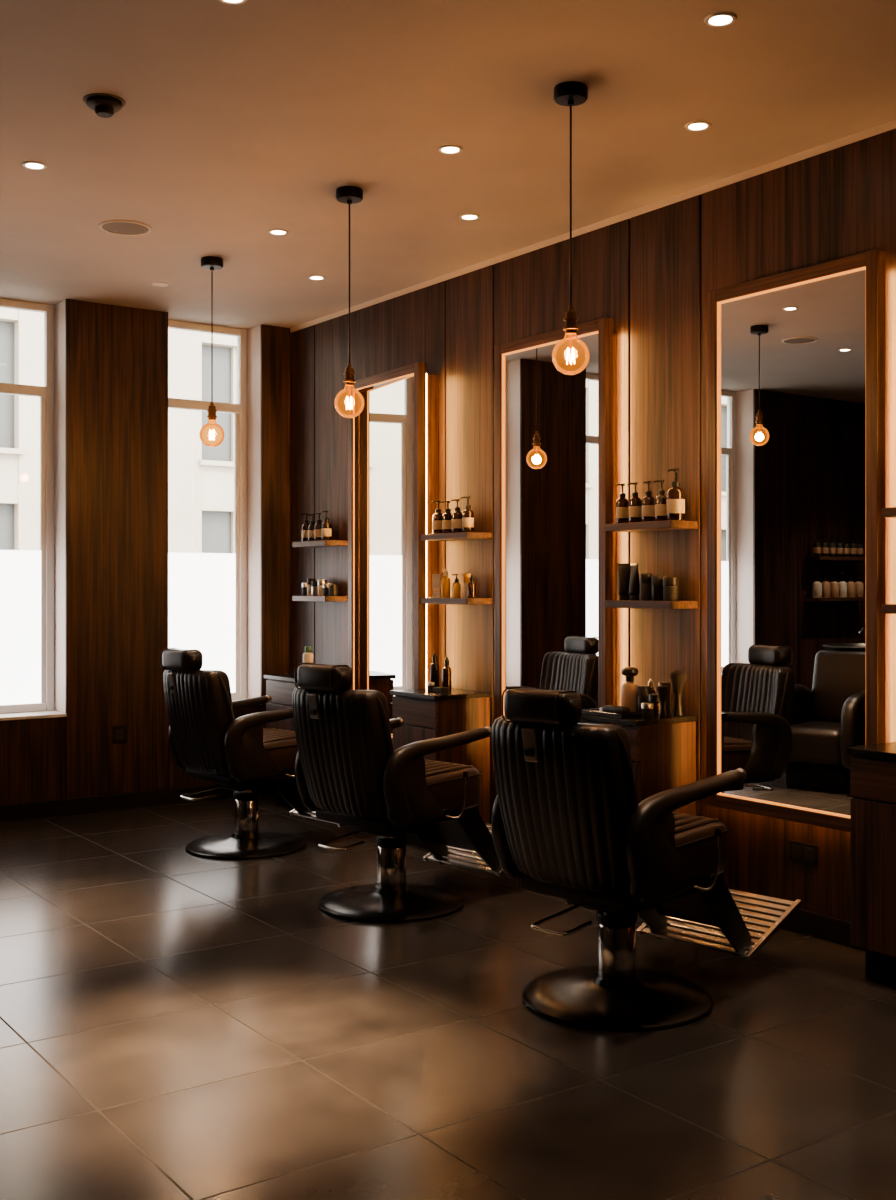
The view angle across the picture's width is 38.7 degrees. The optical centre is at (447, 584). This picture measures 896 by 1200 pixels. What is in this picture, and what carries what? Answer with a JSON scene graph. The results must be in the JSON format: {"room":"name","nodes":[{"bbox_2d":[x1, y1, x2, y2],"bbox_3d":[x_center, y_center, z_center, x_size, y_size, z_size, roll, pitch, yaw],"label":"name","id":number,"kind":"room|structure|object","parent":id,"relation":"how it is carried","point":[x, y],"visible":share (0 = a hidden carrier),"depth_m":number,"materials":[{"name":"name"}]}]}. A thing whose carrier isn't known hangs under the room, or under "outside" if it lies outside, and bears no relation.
{"room":"salon","nodes":[
{"label":"salon","id":0,"kind":"room"},
{"bbox_2d":[54,300,64,712],"bbox_3d":[-2.312,-0.185,8.692,0.699,3.370,0.330,0,0,-35],"label":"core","id":1,"kind":"object","parent":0,"point":[59,309],"visible":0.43,"depth_m":8.44,"materials":[{"name":"beige paint"}]},
{"bbox_2d":[44,304,53,710],"bbox_3d":[-2.668,-0.515,8.532,0.051,2.710,0.060,0,0,-35],"label":"frame","id":2,"kind":"object","parent":1,"relation":"attached to","point":[49,314],"visible":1,"depth_m":8.51,"materials":[{"name":"white paint"}]},
{"bbox_2d":[40,396,45,702],"bbox_3d":[-2.703,-0.235,8.510,0.030,2.040,0.035,0,0,-35],"label":"window","id":3,"kind":"structure","parent":2,"relation":"attached to","point":[42,399],"depth_m":8.50,"materials":[{"name":"white paint"}]},
{"bbox_2d":[0,299,289,805],"bbox_3d":[-4.021,-0.235,7.268,7.024,3.270,0.020,0,0,-35],"label":"wall","id":4,"kind":"structure","parent":0,"point":[116,357],"depth_m":8.55,"materials":[{"name":"brown wood"}]},
{"bbox_2d":[0,711,66,720],"bbox_3d":[-2.849,0.850,8.223,0.712,0.020,0.255,0,0,-35],"label":"sill","id":5,"kind":"structure","parent":4,"relation":"attached to","point":[42,714],"depth_m":8.26,"materials":[{"name":"white paint"}]},
{"bbox_2d":[0,703,45,713],"bbox_3d":[-2.935,0.812,8.343,0.602,0.055,0.060,0,0,-35],"label":"frame","id":6,"kind":"object","parent":5,"relation":"on","point":[32,707],"visible":1,"depth_m":8.40,"materials":[{"name":"white paint"}]},
{"bbox_2d":[112,725,126,743],"bbox_3d":[-2.198,1.000,8.538,0.100,0.120,0.012,0,0,-35],"label":"power outlet","id":7,"kind":"object","parent":4,"relation":"attached to","point":[119,733],"visible":1,"depth_m":8.53,"materials":[{"name":"black plastic"}]},
{"bbox_2d":[0,785,275,821],"bbox_3d":[-4.025,1.450,7.258,7.018,0.100,0.032,0,0,-35],"label":"baseboard","id":8,"kind":"structure","parent":4,"relation":"attached to","point":[168,796],"depth_m":8.48,"materials":[{"name":"black wood"}]},
{"bbox_2d":[290,120,895,332],"bbox_3d":[1.675,-1.853,5.318,0.020,0.035,9.745,0,0,-35],"label":"crown molding","id":9,"kind":"structure","parent":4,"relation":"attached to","point":[882,128],"depth_m":6.35,"materials":[{"name":"beige paint"}]},
{"bbox_2d":[781,909,865,950],"bbox_3d":[1.670,1.450,5.315,0.032,0.100,9.745,0,0,-35],"label":"baseboard","id":10,"kind":"structure","parent":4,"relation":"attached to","point":[836,930],"depth_m":5.41,"materials":[{"name":"black wood"}]},
{"bbox_3d":[-2.935,-0.517,8.344,0.602,2.605,0.006,0,0,-35],"label":"glass","id":11,"kind":"object","parent":4,"relation":"attached to","visible":0},
{"bbox_2d":[0,550,40,704],"bbox_3d":[-2.931,0.278,8.338,0.542,1.015,0.003,0,0,-35],"label":"film","id":12,"kind":"object","parent":11,"relation":"attached to","point":[20,570],"visible":1,"depth_m":8.42,"materials":[{"name":"white"}]},
{"bbox_2d":[247,325,290,697],"bbox_3d":[-1.340,-0.185,9.380,0.246,3.370,0.330,0,0,-35],"label":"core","id":13,"kind":"object","parent":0,"point":[253,334],"visible":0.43,"depth_m":9.27,"materials":[{"name":"beige paint"}]},
{"bbox_2d":[237,329,246,698],"bbox_3d":[-1.511,-0.515,9.351,0.051,2.710,0.060,0,0,-35],"label":"frame","id":14,"kind":"object","parent":13,"relation":"attached to","point":[242,339],"visible":0.73,"depth_m":9.33,"materials":[{"name":"white paint"}]},
{"bbox_2d":[234,413,238,692],"bbox_3d":[-1.546,-0.235,9.330,0.030,2.040,0.035,0,0,-35],"label":"window","id":15,"kind":"structure","parent":14,"relation":"attached to","point":[236,415],"depth_m":9.31,"materials":[{"name":"white paint"}]},
{"bbox_2d":[0,793,895,1199],"bbox_3d":[-1.266,1.560,3.371,7.330,0.120,10.265,0,0,-35],"label":"floor","id":16,"kind":"structure","parent":0,"point":[176,1023],"depth_m":4.16,"materials":[{"name":"tile"}]},
{"bbox_2d":[160,648,346,859],"bbox_3d":[-1.013,0.926,7.431,1.358,1.149,0.684,0,0,-41],"label":"barber chair","id":17,"kind":"object","parent":16,"relation":"on","point":[206,741],"visible":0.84,"depth_m":7.03,"materials":[{"name":"black leather"}]},
{"bbox_2d":[228,729,297,775],"bbox_3d":[-1.105,0.963,7.349,0.656,0.195,0.541,0,0,-41],"label":"seat cushion","id":18,"kind":"object","parent":17,"relation":"on","point":[280,744],"depth_m":7.17,"materials":[{"name":"black leather"}]},
{"bbox_2d":[264,673,297,807],"bbox_3d":[-0.968,1.058,8.682,0.404,0.885,0.462,0,0,-35],"label":"vanity cabinet","id":19,"kind":"object","parent":16,"relation":"on","point":[280,687],"visible":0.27,"depth_m":8.61,"materials":[{"name":"brown wood"}]},
{"bbox_2d":[264,673,296,681],"bbox_3d":[-0.968,0.627,8.682,0.404,0.025,0.462,0,0,-35],"label":"countertop","id":20,"kind":"structure","parent":19,"relation":"on","point":[290,677],"depth_m":8.61,"materials":[{"name":"black stone"}]},
{"bbox_2d":[292,662,503,922],"bbox_3d":[-0.136,0.926,6.136,0.684,1.149,1.358,0,0,44],"label":"barber chair","id":21,"kind":"object","parent":16,"relation":"on","point":[348,769],"visible":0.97,"depth_m":5.75,"materials":[{"name":"black leather"}]},
{"bbox_2d":[384,760,480,819],"bbox_3d":[-0.221,0.963,6.046,0.541,0.195,0.656,0,0,44],"label":"seat cushion","id":22,"kind":"object","parent":21,"relation":"on","point":[445,780],"depth_m":5.94,"materials":[{"name":"black leather"}]},
{"bbox_2d":[390,688,491,846],"bbox_3d":[-0.043,1.058,7.376,0.404,0.885,0.462,0,0,-35],"label":"vanity cabinet","id":23,"kind":"object","parent":16,"relation":"on","point":[426,714],"visible":0.51,"depth_m":7.24,"materials":[{"name":"brown wood"}]},
{"bbox_2d":[390,688,491,699],"bbox_3d":[-0.043,0.627,7.376,0.404,0.025,0.462,0,0,-35],"label":"countertop","id":24,"kind":"structure","parent":23,"relation":"on","point":[423,693],"depth_m":7.25,"materials":[{"name":"black stone"}]},
{"bbox_2d":[430,652,439,686],"bbox_3d":[-0.077,0.504,7.481,0.056,0.220,0.056,0,0,-35],"label":"bottle","id":25,"kind":"object","parent":24,"relation":"on","point":[434,668],"visible":0.85,"depth_m":7.46,"materials":[{"name":"black glass"}]},
{"bbox_2d":[442,657,451,691],"bbox_3d":[-0.008,0.514,7.383,0.056,0.200,0.056,0,0,-35],"label":"bottle","id":26,"kind":"object","parent":24,"relation":"on","point":[446,671],"visible":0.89,"depth_m":7.36,"materials":[{"name":"orange glass"}]},
{"bbox_2d":[578,713,698,814],"bbox_3d":[0.881,1.058,6.070,0.404,0.885,0.462,0,0,-35],"label":"vanity cabinet","id":27,"kind":"object","parent":16,"relation":"on","point":[663,750],"visible":0.38,"depth_m":5.88,"materials":[{"name":"brown wood"}]},
{"bbox_2d":[581,713,698,726],"bbox_3d":[0.881,0.627,6.070,0.404,0.025,0.462,0,0,-35],"label":"countertop","id":28,"kind":"structure","parent":27,"relation":"on","point":[638,721],"depth_m":5.89,"materials":[{"name":"black stone"}]},
{"bbox_2d":[582,705,640,718],"bbox_3d":[0.767,0.591,6.020,0.140,0.048,0.300,0,0,-35],"label":"tray","id":29,"kind":"object","parent":28,"relation":"on","point":[613,711],"visible":0.94,"depth_m":5.96,"materials":[{"name":"black plastic"}]},
{"bbox_2d":[621,667,637,711],"bbox_3d":[0.881,0.506,6.180,0.084,0.217,0.084,0,0,-35],"label":"lotion bottle","id":30,"kind":"object","parent":28,"relation":"on","point":[629,689],"visible":0.91,"depth_m":6.15,"materials":[{"name":"beige plastic"}]},
{"bbox_2d":[637,686,649,712],"bbox_3d":[0.938,0.549,6.117,0.061,0.130,0.061,0,0,-35],"label":"tin","id":31,"kind":"object","parent":28,"relation":"on","point":[643,692],"visible":0.62,"depth_m":6.09,"materials":[{"name":"black metal"}]},
{"bbox_2d":[641,703,653,718],"bbox_3d":[0.919,0.580,5.883,0.057,0.070,0.057,0,0,-35],"label":"jar","id":32,"kind":"object","parent":28,"relation":"on","point":[647,711],"visible":1,"depth_m":5.86,"materials":[{"name":"grey"}]},
{"bbox_2d":[657,685,668,717],"bbox_3d":[0.999,0.539,5.927,0.057,0.150,0.057,0,0,-35],"label":"brush","id":33,"kind":"object","parent":28,"relation":"on","point":[662,690],"visible":1,"depth_m":5.91,"materials":[{"name":"black plastic"}]},
{"bbox_2d":[670,671,686,715],"bbox_3d":[1.083,0.509,5.999,0.078,0.210,0.078,0,0,-35],"label":"brush","id":34,"kind":"object","parent":28,"relation":"on","point":[678,678],"visible":1,"depth_m":5.98,"materials":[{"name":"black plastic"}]},
{"bbox_2d":[491,686,801,1030],"bbox_3d":[0.743,0.926,4.757,0.684,1.149,1.358,0,0,45],"label":"barber chair","id":35,"kind":"object","parent":16,"relation":"on","point":[568,822],"visible":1,"depth_m":4.39,"materials":[{"name":"black leather"}]},
{"bbox_2d":[622,813,727,894],"bbox_3d":[0.657,0.963,4.669,0.541,0.195,0.656,0,0,45],"label":"seat cushion","id":36,"kind":"object","parent":35,"relation":"on","point":[695,838],"depth_m":4.55,"materials":[{"name":"brown leather"}]},
{"bbox_2d":[846,742,895,986],"bbox_3d":[1.806,1.058,4.764,0.404,0.885,0.462,0,0,-35],"label":"vanity cabinet","id":37,"kind":"object","parent":16,"relation":"on","point":[873,766],"visible":1,"depth_m":4.76,"materials":[{"name":"brown wood"}]},
{"bbox_2d":[846,742,895,759],"bbox_3d":[1.806,0.627,4.764,0.404,0.025,0.462,0,0,-35],"label":"countertop","id":38,"kind":"structure","parent":37,"relation":"on","point":[882,750],"depth_m":4.78,"materials":[{"name":"black stone"}]},
{"bbox_2d":[0,0,895,329],"bbox_3d":[-1.266,-1.930,3.371,7.330,0.120,10.265,0,0,-35],"label":"ceiling","id":39,"kind":"structure","parent":0,"point":[236,124],"depth_m":5.23,"materials":[{"name":"paint"}]},
{"bbox_2d":[83,93,125,117],"bbox_3d":[-1.327,-1.843,4.929,0.160,0.055,0.160,0,0,-35],"label":"smoke detector","id":40,"kind":"object","parent":39,"relation":"attached to","point":[104,105],"visible":1,"depth_m":4.89,"materials":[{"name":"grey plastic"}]},
{"bbox_2d":[99,220,150,234],"bbox_3d":[-1.686,-1.866,6.665,0.266,0.008,0.266,0,0,-35],"label":"ceiling speaker","id":41,"kind":"object","parent":39,"relation":"in","point":[121,227],"depth_m":6.65},
{"bbox_2d":[199,256,224,446],"bbox_3d":[-1.354,-1.330,7.320,0.142,1.080,0.142,0,0,10],"label":"pendant lamp","id":42,"kind":"object","parent":39,"relation":"hanging from","point":[212,263],"visible":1,"depth_m":7.32,"materials":[{"name":"black metal"}]},
{"bbox_2d":[334,186,363,417],"bbox_3d":[-0.467,-1.330,6.041,0.142,1.080,0.142,0,0,-10],"label":"pendant lamp","id":43,"kind":"object","parent":39,"relation":"hanging from","point":[349,195],"visible":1,"depth_m":6.03,"materials":[{"name":"black metal"}]},
{"bbox_2d":[343,363,355,385],"bbox_3d":[-0.467,-0.998,6.041,0.058,0.105,0.058,0,0,-35],"label":"socket","id":44,"kind":"object","parent":43,"relation":"attached to","point":[349,373],"depth_m":6.02,"materials":[{"name":"gold metal"}]},
{"bbox_2d":[552,81,589,374],"bbox_3d":[0.462,-1.330,4.799,0.142,1.080,0.142,0,0,30],"label":"pendant lamp","id":45,"kind":"object","parent":39,"relation":"hanging from","point":[570,93],"visible":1,"depth_m":4.79,"materials":[{"name":"black metal"}]},
{"bbox_2d":[563,305,577,334],"bbox_3d":[0.462,-0.998,4.799,0.058,0.105,0.058,0,0,-35],"label":"socket","id":46,"kind":"object","parent":45,"relation":"attached to","point":[570,319],"depth_m":4.78,"materials":[{"name":"gold metal"}]},
{"bbox_2d":[684,121,710,130],"bbox_3d":[1.017,-1.867,5.192,0.108,0.005,0.108,0,0,-35],"label":"recessed light","id":47,"kind":"object","parent":39,"relation":"in","point":[696,125],"visible":1,"depth_m":5.18,"materials":[{"name":"beige"}]},
{"bbox_2d":[704,12,736,26],"bbox_3d":[0.900,-1.867,4.215,0.108,0.005,0.108,0,0,-35],"label":"recessed light","id":48,"kind":"object","parent":39,"relation":"in","point":[719,19],"visible":1,"depth_m":4.21,"materials":[{"name":"beige plastic"}]},
{"bbox_3d":[1.660,-0.185,5.461,0.120,3.370,10.195,0,0,-35],"label":"backing","id":49,"kind":"object","parent":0,"visible":0},
{"bbox_2d":[291,325,314,672],"bbox_3d":[-1.037,-0.217,9.148,0.020,3.235,0.348,0,0,-35],"label":"panel","id":50,"kind":"object","parent":49,"relation":"attached to","point":[303,340],"visible":0.56,"depth_m":9.15,"materials":[{"name":"brown wood"}]},
{"bbox_2d":[315,313,348,664],"bbox_3d":[-0.794,-0.217,8.805,0.020,3.235,0.468,0,0,-35],"label":"panel","id":51,"kind":"object","parent":49,"relation":"attached to","point":[332,335],"visible":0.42,"depth_m":8.80,"materials":[{"name":"brown wood"}]},
{"bbox_2d":[292,540,347,547],"bbox_3d":[-0.879,-0.282,8.751,0.179,0.036,0.460,0,0,-35],"label":"floating shelf","id":52,"kind":"object","parent":51,"relation":"attached to","point":[320,543],"visible":0.91,"depth_m":8.60,"materials":[{"name":"brown wood"}]},
{"bbox_2d":[321,511,331,539],"bbox_3d":[-0.827,-0.403,8.678,0.068,0.205,0.069,0,0,-12],"label":"pump bottle","id":53,"kind":"object","parent":52,"relation":"on","point":[326,530],"visible":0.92,"depth_m":8.65,"materials":[{"name":"orange glass"}]},
{"bbox_2d":[292,596,347,601],"bbox_3d":[-0.879,0.093,8.751,0.179,0.036,0.460,0,0,-35],"label":"floating shelf","id":54,"kind":"object","parent":51,"relation":"attached to","point":[294,598],"visible":0.84,"depth_m":8.59,"materials":[{"name":"brown wood"}]},
{"bbox_2d":[350,281,445,686],"bbox_3d":[-0.332,-0.217,8.153,0.020,3.235,1.107,0,0,-35],"label":"panel","id":55,"kind":"object","parent":49,"relation":"attached to","point":[409,328],"visible":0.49,"depth_m":7.96,"materials":[{"name":"brown wood"}]},
{"bbox_2d":[348,362,437,742],"bbox_3d":[-0.344,-0.165,8.039,0.171,2.330,0.910,0,0,-32],"label":"wall mirror","id":56,"kind":"object","parent":55,"relation":"attached to","point":[393,441],"visible":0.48,"depth_m":7.95,"materials":[{"name":"brown mirror"}]},
{"bbox_2d":[361,375,413,735],"bbox_3d":[-0.378,-0.165,8.018,0.004,2.220,0.772,0,0,-29],"label":"mirror glass","id":57,"kind":"object","parent":56,"relation":"on","point":[387,415],"depth_m":8.01,"materials":[{"name":"mirror"}]},
{"bbox_2d":[446,265,493,823],"bbox_3d":[0.129,-0.217,7.501,0.020,3.235,0.466,0,0,-35],"label":"panel","id":58,"kind":"object","parent":49,"relation":"attached to","point":[469,296],"visible":0.54,"depth_m":7.48,"materials":[{"name":"brown wood"}]},
{"bbox_2d":[421,532,491,540],"bbox_3d":[0.046,-0.282,7.445,0.179,0.036,0.460,0,0,-35],"label":"floating shelf","id":59,"kind":"object","parent":58,"relation":"attached to","point":[457,536],"visible":1,"depth_m":7.32,"materials":[{"name":"brown wood"}]},
{"bbox_2d":[431,501,442,533],"bbox_3d":[-0.058,-0.401,7.593,0.069,0.200,0.068,0,0,18],"label":"pump bottle","id":60,"kind":"object","parent":59,"relation":"on","point":[437,517],"visible":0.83,"depth_m":7.56,"materials":[{"name":"orange glass"}]},
{"bbox_2d":[440,501,451,532],"bbox_3d":[0.000,-0.398,7.511,0.068,0.195,0.068,0,0,40],"label":"pump bottle","id":61,"kind":"object","parent":59,"relation":"on","point":[447,516],"visible":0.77,"depth_m":7.48,"materials":[{"name":"orange glass"}]},
{"bbox_2d":[451,499,461,532],"bbox_3d":[0.055,-0.401,7.433,0.068,0.200,0.068,0,0,9],"label":"pump bottle","id":62,"kind":"object","parent":59,"relation":"on","point":[456,521],"visible":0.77,"depth_m":7.41,"materials":[{"name":"orange glass"}]},
{"bbox_2d":[460,496,473,531],"bbox_3d":[0.115,-0.406,7.348,0.068,0.210,0.068,0,0,42],"label":"pump bottle","id":63,"kind":"object","parent":59,"relation":"on","point":[467,514],"visible":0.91,"depth_m":7.32,"materials":[{"name":"orange glass"}]},
{"bbox_2d":[421,598,491,604],"bbox_3d":[0.046,0.093,7.445,0.179,0.036,0.460,0,0,-35],"label":"floating shelf","id":64,"kind":"object","parent":58,"relation":"attached to","point":[462,601],"visible":0.89,"depth_m":7.30,"materials":[{"name":"brown wood"}]},
{"bbox_2d":[432,574,443,597],"bbox_3d":[-0.052,0.004,7.584,0.051,0.140,0.071,0,0,-41],"label":"carton","id":65,"kind":"object","parent":64,"relation":"on","point":[436,578],"visible":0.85,"depth_m":7.56,"materials":[{"name":"beige"}]},
{"bbox_2d":[441,569,449,597],"bbox_3d":[-0.014,-0.011,7.513,0.056,0.170,0.056,0,0,-35],"label":"oil bottle","id":66,"kind":"object","parent":64,"relation":"on","point":[445,581],"visible":1,"depth_m":7.49,"materials":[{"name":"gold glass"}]},
{"bbox_2d":[494,219,629,800],"bbox_3d":[0.591,-0.217,6.848,0.020,3.235,1.109,0,0,-35],"label":"panel","id":67,"kind":"object","parent":49,"relation":"attached to","point":[532,289],"visible":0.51,"depth_m":6.66,"materials":[{"name":"brown wood"}]},
{"bbox_2d":[495,318,615,719],"bbox_3d":[0.570,-0.165,6.751,0.123,2.330,0.910,0,0,-35],"label":"wall mirror","id":68,"kind":"object","parent":67,"relation":"attached to","point":[555,431],"visible":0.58,"depth_m":6.69,"materials":[{"name":"brown wood"}]},
{"bbox_2d":[630,195,700,815],"bbox_3d":[1.054,-0.217,6.195,0.020,3.235,0.469,0,0,-35],"label":"panel","id":69,"kind":"object","parent":49,"relation":"attached to","point":[665,242],"visible":0.56,"depth_m":6.16,"materials":[{"name":"brown wood"}]},
{"bbox_2d":[604,520,697,531],"bbox_3d":[0.970,-0.282,6.139,0.179,0.036,0.460,0,0,-35],"label":"floating shelf","id":70,"kind":"object","parent":69,"relation":"attached to","point":[667,524],"visible":1,"depth_m":6.04,"materials":[{"name":"brown wood"}]},
{"bbox_2d":[615,484,628,522],"bbox_3d":[0.861,-0.401,6.295,0.062,0.200,0.062,0,0,22],"label":"pump bottle","id":71,"kind":"object","parent":70,"relation":"on","point":[622,504],"visible":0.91,"depth_m":6.27,"materials":[{"name":"brown glass"}]},
{"bbox_2d":[627,482,641,522],"bbox_3d":[0.913,-0.401,6.221,0.062,0.200,0.063,0,0,34],"label":"pump bottle","id":72,"kind":"object","parent":70,"relation":"on","point":[635,503],"visible":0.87,"depth_m":6.20,"materials":[{"name":"brown glass"}]},
{"bbox_2d":[642,481,654,521],"bbox_3d":[0.965,-0.401,6.148,0.063,0.200,0.062,0,0,-1],"label":"pump bottle","id":73,"kind":"object","parent":70,"relation":"on","point":[648,502],"visible":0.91,"depth_m":6.12,"materials":[{"name":"brown glass"}]},
{"bbox_2d":[653,480,666,520],"bbox_3d":[1.017,-0.401,6.074,0.062,0.200,0.062,0,0,39],"label":"pump bottle","id":74,"kind":"object","parent":70,"relation":"on","point":[660,500],"visible":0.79,"depth_m":6.05,"materials":[{"name":"brown glass"}]},
{"bbox_2d":[666,469,684,520],"bbox_3d":[1.068,-0.423,5.985,0.084,0.245,0.085,0,0,8],"label":"pump bottle","id":75,"kind":"object","parent":70,"relation":"on","point":[675,501],"visible":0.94,"depth_m":5.95,"materials":[{"name":"brown glass"}]},
{"bbox_2d":[604,600,697,608],"bbox_3d":[0.970,0.093,6.139,0.179,0.036,0.460,0,0,-35],"label":"floating shelf","id":76,"kind":"object","parent":69,"relation":"attached to","point":[607,603],"visible":0.98,"depth_m":6.00,"materials":[{"name":"brown wood"}]},
{"bbox_2d":[618,563,629,599],"bbox_3d":[0.864,-0.015,6.273,0.057,0.180,0.057,0,0,0],"label":"tube","id":77,"kind":"object","parent":76,"relation":"on","point":[623,569],"visible":0.92,"depth_m":6.25,"materials":[{"name":"grey plastic"}]},
{"bbox_2d":[628,563,639,599],"bbox_3d":[0.907,-0.015,6.212,0.057,0.180,0.057,0,0,28],"label":"tube","id":78,"kind":"object","parent":76,"relation":"on","point":[634,583],"visible":0.99,"depth_m":6.19,"materials":[{"name":"grey plastic"}]},
{"bbox_2d":[640,573,651,600],"bbox_3d":[0.954,0.009,6.146,0.061,0.130,0.061,0,0,-35],"label":"tin","id":79,"kind":"object","parent":76,"relation":"on","point":[645,578],"visible":0.94,"depth_m":6.12,"materials":[{"name":"grey metal"}]},
{"bbox_2d":[651,575,665,600],"bbox_3d":[1.005,0.015,6.091,0.069,0.120,0.069,0,0,-35],"label":"tin","id":80,"kind":"object","parent":76,"relation":"on","point":[656,580],"visible":0.84,"depth_m":6.06,"materials":[{"name":"black plastic"}]},
{"bbox_2d":[663,577,678,600],"bbox_3d":[1.049,0.019,6.011,0.073,0.110,0.073,0,0,-35],"label":"tin","id":81,"kind":"object","parent":76,"relation":"on","point":[670,584],"visible":1,"depth_m":5.98,"materials":[{"name":"grey"}]},
{"bbox_2d":[701,128,895,920],"bbox_3d":[1.516,-0.217,5.542,0.020,3.235,1.107,0,0,-35],"label":"panel","id":82,"kind":"object","parent":49,"relation":"attached to","point":[840,202],"visible":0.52,"depth_m":5.55,"materials":[{"name":"brown wood"}]},
{"bbox_2d":[707,249,885,831],"bbox_3d":[1.486,-0.165,5.457,0.123,2.330,0.910,0,0,-35],"label":"wall mirror","id":83,"kind":"object","parent":82,"relation":"attached to","point":[796,359],"visible":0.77,"depth_m":5.40,"materials":[{"name":"brown wood"}]},
{"bbox_2d":[789,840,817,866],"bbox_3d":[1.530,1.155,5.495,0.011,0.090,0.150,0,0,-35],"label":"power outlet","id":84,"kind":"object","parent":82,"relation":"attached to","point":[800,852],"visible":1,"depth_m":5.49,"materials":[{"name":"black plastic"}]},
{"bbox_3d":[-1.734,1.180,9.102,0.711,0.640,0.330,0,0,-35],"label":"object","id":85,"kind":"object","parent":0,"visible":0},
{"bbox_3d":[-1.692,0.850,9.042,0.711,0.020,0.255,0,0,-35],"label":"sill","id":86,"kind":"structure","parent":85,"relation":"on","visible":0},
{"bbox_2d":[231,692,239,700],"bbox_3d":[-1.777,0.812,9.163,0.601,0.055,0.060,0,0,-35],"label":"frame","id":87,"kind":"object","parent":86,"relation":"on","point":[235,696],"visible":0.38,"depth_m":9.29,"materials":[{"name":"white paint"}]},
{"bbox_3d":[-1.778,-0.517,9.164,0.601,2.605,0.006,0,0,-35],"label":"glass","id":88,"kind":"object","parent":87,"relation":"attached to","visible":0},
{"bbox_2d":[168,552,234,692],"bbox_3d":[-1.773,0.278,9.158,0.541,1.015,0.003,0,0,-35],"label":"film","id":89,"kind":"object","parent":88,"relation":"attached to","point":[201,586],"visible":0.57,"depth_m":9.17,"materials":[{"name":"white"}]},
{"label":"outside","id":90,"kind":"structure","parent":0,"visible":0},
{"bbox_3d":[-15.753,1.675,30.901,90.000,0.150,51.355,0,0,-35],"label":"ground","id":91,"kind":"structure","parent":90,"visible":0},
{"bbox_3d":[-7.310,-3.150,20.708,72.000,9.500,3.750,0,0,-35],"label":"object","id":92,"kind":"object","parent":91,"relation":"on","visible":0},
{"bbox_2d":[0,504,13,549],"bbox_3d":[-6.985,-0.150,18.604,1.300,2.100,0.040,0,0,-35],"label":"glazing","id":93,"kind":"object","parent":92,"relation":"attached to","point":[6,510],"visible":0.4,"depth_m":18.90,"materials":[{"name":"grey glass"}]},
{"bbox_2d":[0,321,13,447],"bbox_3d":[-6.985,-2.950,18.604,1.300,1.900,0.040,0,0,-35],"label":"glazing","id":94,"kind":"object","parent":92,"relation":"attached to","point":[6,328],"visible":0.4,"depth_m":18.90,"materials":[{"name":"grey glass"}]},
{"bbox_2d":[14,310,43,549],"bbox_3d":[-6.067,-3.000,19.125,0.800,9.200,0.270,0,0,-35],"label":"building","id":95,"kind":"structure","parent":92,"relation":"attached to","point":[29,329],"depth_m":18.88,"materials":[{"name":"paint"}]},
{"bbox_2d":[0,454,233,511],"bbox_3d":[-6.155,-1.600,19.076,72.000,0.800,0.250,0,0,-35],"label":"spandrel","id":96,"kind":"object","parent":92,"relation":"attached to","point":[217,481],"visible":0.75,"depth_m":20.54,"materials":[{"name":"paint"}]},
{"bbox_2d":[231,347,236,461],"bbox_3d":[-3.522,-2.950,20.982,0.060,1.900,0.080,0,0,-35],"label":"mullion","id":97,"kind":"object","parent":96,"relation":"on","point":[233,350],"visible":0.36,"depth_m":20.95,"materials":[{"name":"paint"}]},
{"bbox_2d":[0,308,236,347],"bbox_3d":[-6.155,-4.200,19.076,72.000,0.600,0.250,0,0,-35],"label":"spandrel","id":98,"kind":"object","parent":92,"relation":"attached to","point":[7,315],"visible":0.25,"depth_m":20.56,"materials":[{"name":"paint"}]},
{"bbox_2d":[168,328,201,552],"bbox_3d":[-4.353,-3.000,20.339,0.800,9.200,0.270,0,0,-35],"label":"building","id":99,"kind":"structure","parent":92,"relation":"attached to","point":[184,347],"depth_m":20.29,"materials":[{"name":"paint"}]},
{"bbox_2d":[202,511,230,552],"bbox_3d":[-3.557,-0.150,21.031,1.300,2.100,0.040,0,0,-35],"label":"glazing","id":100,"kind":"object","parent":92,"relation":"attached to","point":[216,526],"visible":0.07,"depth_m":20.85,"materials":[{"name":"grey glass"}]},
{"bbox_2d":[202,345,230,461],"bbox_3d":[-3.557,-2.950,21.031,1.300,1.900,0.040,0,0,-35],"label":"glazing","id":101,"kind":"object","parent":92,"relation":"attached to","point":[221,355],"visible":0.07,"depth_m":20.86,"materials":[{"name":"grey glass"}]},
{"bbox_3d":[-2.043,-0.515,8.974,0.051,2.710,0.060,0,0,-35],"label":"frame","id":102,"kind":"object","parent":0,"visible":0},
{"bbox_2d":[168,320,239,336],"bbox_3d":[-1.777,-1.845,9.163,0.601,0.050,0.060,0,0,-35],"label":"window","id":103,"kind":"structure","parent":102,"relation":"attached to","point":[172,324],"depth_m":9.14,"materials":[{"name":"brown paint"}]},
{"bbox_2d":[168,398,239,413],"bbox_3d":[-1.777,-1.288,9.163,0.601,0.065,0.060,0,0,-35],"label":"transom","id":104,"kind":"object","parent":102,"relation":"attached to","point":[175,403],"visible":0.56,"depth_m":9.13,"materials":[{"name":"white paint"}]},
{"bbox_3d":[-3.201,-0.515,8.154,0.051,2.710,0.060,0,0,-35],"label":"frame","id":105,"kind":"object","parent":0,"visible":0},
{"bbox_2d":[0,298,45,312],"bbox_3d":[-2.935,-1.845,8.343,0.602,0.050,0.060,0,0,-35],"label":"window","id":106,"kind":"structure","parent":105,"relation":"attached to","point":[4,303],"depth_m":8.40,"materials":[{"name":"white paint"}]},
{"bbox_2d":[0,383,45,396],"bbox_3d":[-2.935,-1.288,8.343,0.602,0.065,0.060,0,0,-35],"label":"transom","id":107,"kind":"object","parent":105,"relation":"attached to","point":[5,388],"visible":1,"depth_m":8.40,"materials":[{"name":"white paint"}]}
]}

